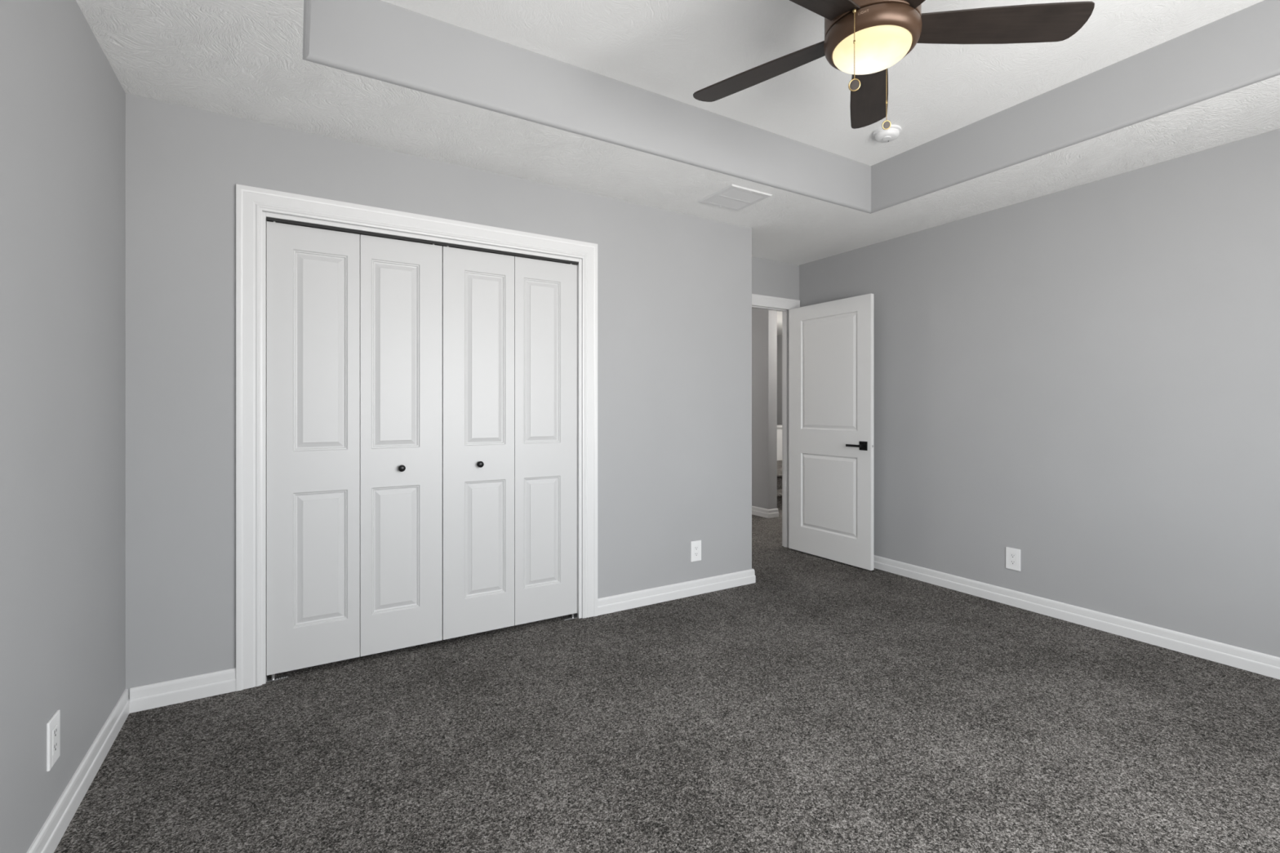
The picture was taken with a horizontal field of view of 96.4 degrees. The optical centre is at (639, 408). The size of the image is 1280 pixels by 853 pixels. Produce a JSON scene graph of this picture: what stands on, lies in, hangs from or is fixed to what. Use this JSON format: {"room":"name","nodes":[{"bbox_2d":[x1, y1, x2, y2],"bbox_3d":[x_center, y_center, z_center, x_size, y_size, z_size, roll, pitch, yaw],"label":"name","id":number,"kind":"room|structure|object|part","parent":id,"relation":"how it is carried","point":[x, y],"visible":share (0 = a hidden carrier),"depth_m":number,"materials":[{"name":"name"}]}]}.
{"room":"empty bedroom","nodes":[
{"label":"empty bedroom","id":0,"kind":"room"},
{"bbox_2d":[0,0,125,852],"bbox_3d":[-1.313,-0.253,0.975,0.100,2.900,4.426,0,0,-31],"label":"wall","id":1,"kind":"structure","parent":0,"point":[63,103],"depth_m":1.61,"materials":[{"name":"grey paint"}]},
{"bbox_2d":[46,710,60,771],"bbox_3d":[-1.611,0.910,1.572,0.008,0.130,0.082,0,0,-31],"label":"wall outlet","id":2,"kind":"object","parent":1,"relation":"attached to","point":[53,726],"visible":1,"depth_m":1.56,"materials":[{"name":"white plastic"}]},
{"bbox_2d":[53,724,57,754],"bbox_3d":[-1.611,0.910,1.572,0.007,0.067,0.034,0,0,-31],"label":"receptacle","id":3,"kind":"object","parent":2,"relation":"attached to","point":[55,726],"depth_m":1.57,"materials":[{"name":"white plastic"}]},
{"bbox_2d":[26,688,129,852],"bbox_3d":[-1.096,1.150,0.726,0.014,0.094,3.576,0,0,-31],"label":"baseboard","id":4,"kind":"structure","parent":1,"relation":"attached to","point":[46,841],"depth_m":1.74,"materials":[{"name":"white paint"}]},
{"bbox_2d":[125,93,751,698],"bbox_3d":[-0.795,-0.253,3.380,3.271,2.900,0.658,0,0,-31],"label":"wall","id":5,"kind":"structure","parent":0,"point":[674,288],"depth_m":2.63,"materials":[{"name":"grey paint"}]},
{"bbox_2d":[129,667,235,713],"bbox_3d":[-1.863,1.150,2.344,0.343,0.094,0.014,0,0,-31],"label":"baseboard","id":6,"kind":"structure","parent":5,"relation":"attached to","point":[162,694],"depth_m":2.33,"materials":[{"name":"white paint"}]},
{"bbox_2d":[266,674,288,682],"bbox_3d":[-1.605,1.184,2.535,0.085,0.024,0.028,0,0,-31],"label":"pivot bracket","id":7,"kind":"object","parent":5,"relation":"attached to","point":[273,678],"visible":1,"depth_m":2.53,"materials":[{"name":"silver metal"}]},
{"bbox_2d":[266,221,442,675],"bbox_3d":[-1.319,0.168,2.702,0.744,2.004,0.067,0,0,-31],"label":"door","id":8,"kind":"structure","parent":5,"relation":"in","point":[354,322],"depth_m":2.68,"materials":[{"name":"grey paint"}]},
{"bbox_3d":[-1.157,0.289,2.780,0.033,0.033,0.034,0,0,-31],"label":"knob","id":9,"kind":"part","parent":8,"relation":"part of","materials":[{"name":"brown metal"}]},
{"bbox_2d":[235,183,597,691],"bbox_3d":[-1.009,0.123,2.918,1.713,2.149,0.123,0,0,-31],"label":"door frame","id":10,"kind":"structure","parent":5,"relation":"attached to","point":[251,202],"depth_m":2.49,"materials":[{"name":"white paint"}]},
{"bbox_2d":[266,217,577,265],"bbox_3d":[-1.002,-0.830,2.901,1.491,0.013,0.044,0,0,-31],"label":"track","id":11,"kind":"object","parent":5,"relation":"attached to","point":[268,219],"visible":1,"depth_m":2.81,"materials":[{"name":"black metal"}]},
{"bbox_2d":[442,245,577,639],"bbox_3d":[-0.678,0.168,3.088,0.742,2.004,0.067,0,0,-31],"label":"door","id":12,"kind":"structure","parent":5,"relation":"in","point":[509,323],"depth_m":3.07,"materials":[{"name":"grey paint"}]},
{"bbox_3d":[-0.831,0.289,2.976,0.033,0.033,0.034,0,0,-31],"label":"knob","id":13,"kind":"part","parent":12,"relation":"part of","materials":[{"name":"brown metal"}]},
{"bbox_2d":[562,613,577,620],"bbox_3d":[-0.398,1.184,3.263,0.085,0.024,0.028,0,0,-31],"label":"pivot bracket","id":14,"kind":"object","parent":5,"relation":"attached to","point":[576,614],"visible":1,"depth_m":3.27,"materials":[{"name":"silver metal"}]},
{"bbox_2d":[597,568,755,615],"bbox_3d":[0.127,1.150,3.869,1.215,0.094,0.572,0,0,-31],"label":"baseboard","id":15,"kind":"structure","parent":5,"relation":"attached to","point":[619,602],"depth_m":3.59,"materials":[{"name":"white paint"}]},
{"bbox_2d":[690,540,701,561],"bbox_3d":[0.361,0.917,3.689,0.082,0.130,0.008,0,0,-31],"label":"wall outlet","id":16,"kind":"object","parent":5,"relation":"attached to","point":[695,546],"visible":1,"depth_m":3.68,"materials":[{"name":"white plastic"}]},
{"bbox_2d":[693,545,698,556],"bbox_3d":[0.361,0.917,3.689,0.034,0.067,0.007,0,0,-31],"label":"receptacle","id":17,"kind":"object","parent":16,"relation":"attached to","point":[695,547],"depth_m":3.69,"materials":[{"name":"white plastic"}]},
{"bbox_2d":[53,509,1279,852],"bbox_3d":[0.464,1.257,5.359,7.671,0.120,10.100,0,0,-31],"label":"floor","id":18,"kind":"structure","parent":0,"point":[815,704],"depth_m":2.03,"materials":[{"name":"grey carpet"}]},
{"bbox_2d":[777,460,782,510],"bbox_3d":[1.237,1.006,8.963,2.225,0.380,4.226,0,0,-31],"label":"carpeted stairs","id":19,"kind":"structure","parent":18,"relation":"on","point":[779,462],"depth_m":7.13,"materials":[{"name":"grey carpet"}]},
{"bbox_2d":[75,0,1279,265],"bbox_3d":[0.563,-1.243,2.136,4.312,0.001,4.276,0,0,-31],"label":"ceiling","id":20,"kind":"structure","parent":0,"point":[242,59],"depth_m":2.53,"materials":[{"name":"white paint"}]},
{"bbox_2d":[698,184,772,210],"bbox_3d":[0.561,-1.238,3.374,0.304,0.010,0.304,0,0,-31],"label":"ceiling vent","id":21,"kind":"object","parent":20,"relation":"in","point":[733,197],"visible":1,"depth_m":3.35,"materials":[{"name":"white metal"}]},
{"bbox_2d":[751,307,777,509],"bbox_3d":[0.235,-0.023,8.342,0.127,2.440,4.755,0,0,-31],"label":"wall","id":22,"kind":"structure","parent":0,"point":[764,322],"depth_m":6.34,"materials":[{"name":"grey paint"}]},
{"bbox_2d":[751,506,778,518],"bbox_3d":[0.600,1.150,7.736,0.156,0.094,3.370,0,0,-31],"label":"baseboard","id":23,"kind":"structure","parent":22,"relation":"attached to","point":[768,513],"depth_m":6.32,"materials":[{"name":"white paint"}]},
{"bbox_2d":[751,256,799,300],"bbox_3d":[0.907,-0.253,4.732,1.041,2.900,0.100,0,0,-31],"label":"wall","id":24,"kind":"structure","parent":0,"point":[770,277],"depth_m":4.81,"materials":[{"name":"grey paint"}]},
{"bbox_2d":[751,293,799,547],"bbox_3d":[0.920,0.131,4.731,1.006,2.132,0.118,0,0,-31],"label":"door frame","id":25,"kind":"structure","parent":24,"relation":"attached to","point":[784,312],"depth_m":4.94,"materials":[{"name":"white paint"}]},
{"bbox_2d":[788,293,874,570],"bbox_3d":[1.471,0.171,4.523,0.106,2.029,0.821,0,0,-32],"label":"door","id":26,"kind":"structure","parent":24,"relation":"in","point":[831,344],"depth_m":4.48,"materials":[{"name":"white paint"}]},
{"bbox_3d":[1.603,0.275,4.268,0.058,0.020,0.123,0,0,-32],"label":"lever handle","id":27,"kind":"part","parent":26,"relation":"part of","materials":[{"name":"black metal"}]},
{"bbox_2d":[777,334,782,425],"bbox_3d":[0.446,-0.023,7.879,5.300,2.440,5.966,0,0,-31],"label":"wall","id":28,"kind":"structure","parent":0,"point":[780,336],"depth_m":9.64,"materials":[{"name":"grey paint"}]},
{"bbox_2d":[777,425,782,460],"bbox_3d":[1.486,0.539,8.661,2.310,0.554,0.150,0,0,-31],"label":"wall","id":29,"kind":"structure","parent":0,"point":[779,427],"depth_m":9.03,"materials":[{"name":"white paint"}]},
{"bbox_2d":[777,311,782,335],"bbox_3d":[0.446,-1.268,7.879,5.300,0.050,5.966,0,0,-31],"label":"ceiling","id":30,"kind":"structure","parent":0,"point":[779,313],"depth_m":8.29,"materials":[{"name":"white paint"}]},
{"bbox_2d":[302,0,1279,213],"bbox_3d":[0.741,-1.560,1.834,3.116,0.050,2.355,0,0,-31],"label":"ceiling","id":31,"kind":"structure","parent":0,"point":[676,50],"depth_m":2.47,"materials":[{"name":"white paint"}]},
{"bbox_2d":[872,124,902,142],"bbox_3d":[1.367,-1.511,3.165,0.146,0.048,0.146,0,0,-31],"label":"smoke detector","id":32,"kind":"object","parent":31,"relation":"attached to","point":[882,135],"visible":0.96,"depth_m":3.13,"materials":[{"name":"white plastic"}]},
{"bbox_2d":[693,0,1094,129],"bbox_3d":[0.704,-1.243,1.803,1.227,0.585,1.268,0,0,-31],"label":"ceiling fan","id":33,"kind":"object","parent":31,"relation":"hanging from","point":[864,38],"visible":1,"depth_m":1.81,"materials":[{"name":"brown wood"}]},
{"bbox_3d":[0.435,-1.215,2.082,0.532,0.006,0.146,0,11,39],"label":"blade","id":34,"kind":"part","parent":33,"relation":"part of","materials":[{"name":"brown wood"}]},
{"bbox_3d":[0.410,-1.215,1.619,0.532,0.006,0.146,0,12,-33],"label":"blade","id":35,"kind":"part","parent":33,"relation":"part of","materials":[{"name":"brown wood"}]},
{"bbox_3d":[0.644,-1.094,1.721,0.011,0.209,0.011,0,0,-31],"label":"pull chain","id":36,"kind":"part","parent":33,"relation":"part of","materials":[{"name":"gold metal"}]},
{"bbox_3d":[0.883,-1.215,2.200,0.146,0.006,0.532,-12,-4,20],"label":"blade","id":37,"kind":"part","parent":33,"relation":"part of","materials":[{"name":"brown wood"}]},
{"bbox_3d":[0.741,-1.131,1.833,0.236,0.045,0.236,0,0,-31],"label":"lamp shade","id":38,"kind":"part","parent":33,"relation":"part of","materials":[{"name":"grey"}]},
{"bbox_3d":[0.837,-1.089,1.945,0.011,0.221,0.011,0,0,-31],"label":"pull chain","id":39,"kind":"part","parent":33,"relation":"part of","materials":[{"name":"gold metal"}]},
{"bbox_3d":[0.842,-1.215,1.452,0.146,0.006,0.532,12,-3,-15],"label":"blade","id":40,"kind":"part","parent":33,"relation":"part of","materials":[{"name":"brown wood"}]},
{"bbox_3d":[1.135,-1.215,1.811,0.532,0.006,0.146,0,-12,3],"label":"blade","id":41,"kind":"part","parent":33,"relation":"part of","materials":[{"name":"brown wood"}]},
{"bbox_2d":[799,128,1279,657],"bbox_3d":[2.489,-0.253,3.214,0.100,2.900,4.334,0,0,-31],"label":"wall","id":42,"kind":"structure","parent":0,"point":[1083,380],"depth_m":3.10,"materials":[{"name":"grey paint"}]},
{"bbox_2d":[1005,546,1020,571],"bbox_3d":[2.267,0.913,3.478,0.008,0.130,0.082,0,0,-31],"label":"wall outlet","id":43,"kind":"object","parent":42,"relation":"attached to","point":[1012,555],"visible":1,"depth_m":3.47,"materials":[{"name":"white plastic"}]},
{"bbox_2d":[1009,552,1015,564],"bbox_3d":[2.267,0.913,3.478,0.007,0.067,0.034,0,0,-31],"label":"receptacle","id":44,"kind":"object","parent":43,"relation":"attached to","point":[1012,555],"depth_m":3.48,"materials":[{"name":"white plastic"}]},
{"bbox_2d":[874,555,1279,679],"bbox_3d":[2.445,1.150,3.176,0.014,0.094,4.114,0,0,-31],"label":"baseboard","id":45,"kind":"structure","parent":42,"relation":"attached to","point":[1265,664],"depth_m":3.08,"materials":[{"name":"white paint"}]}
]}

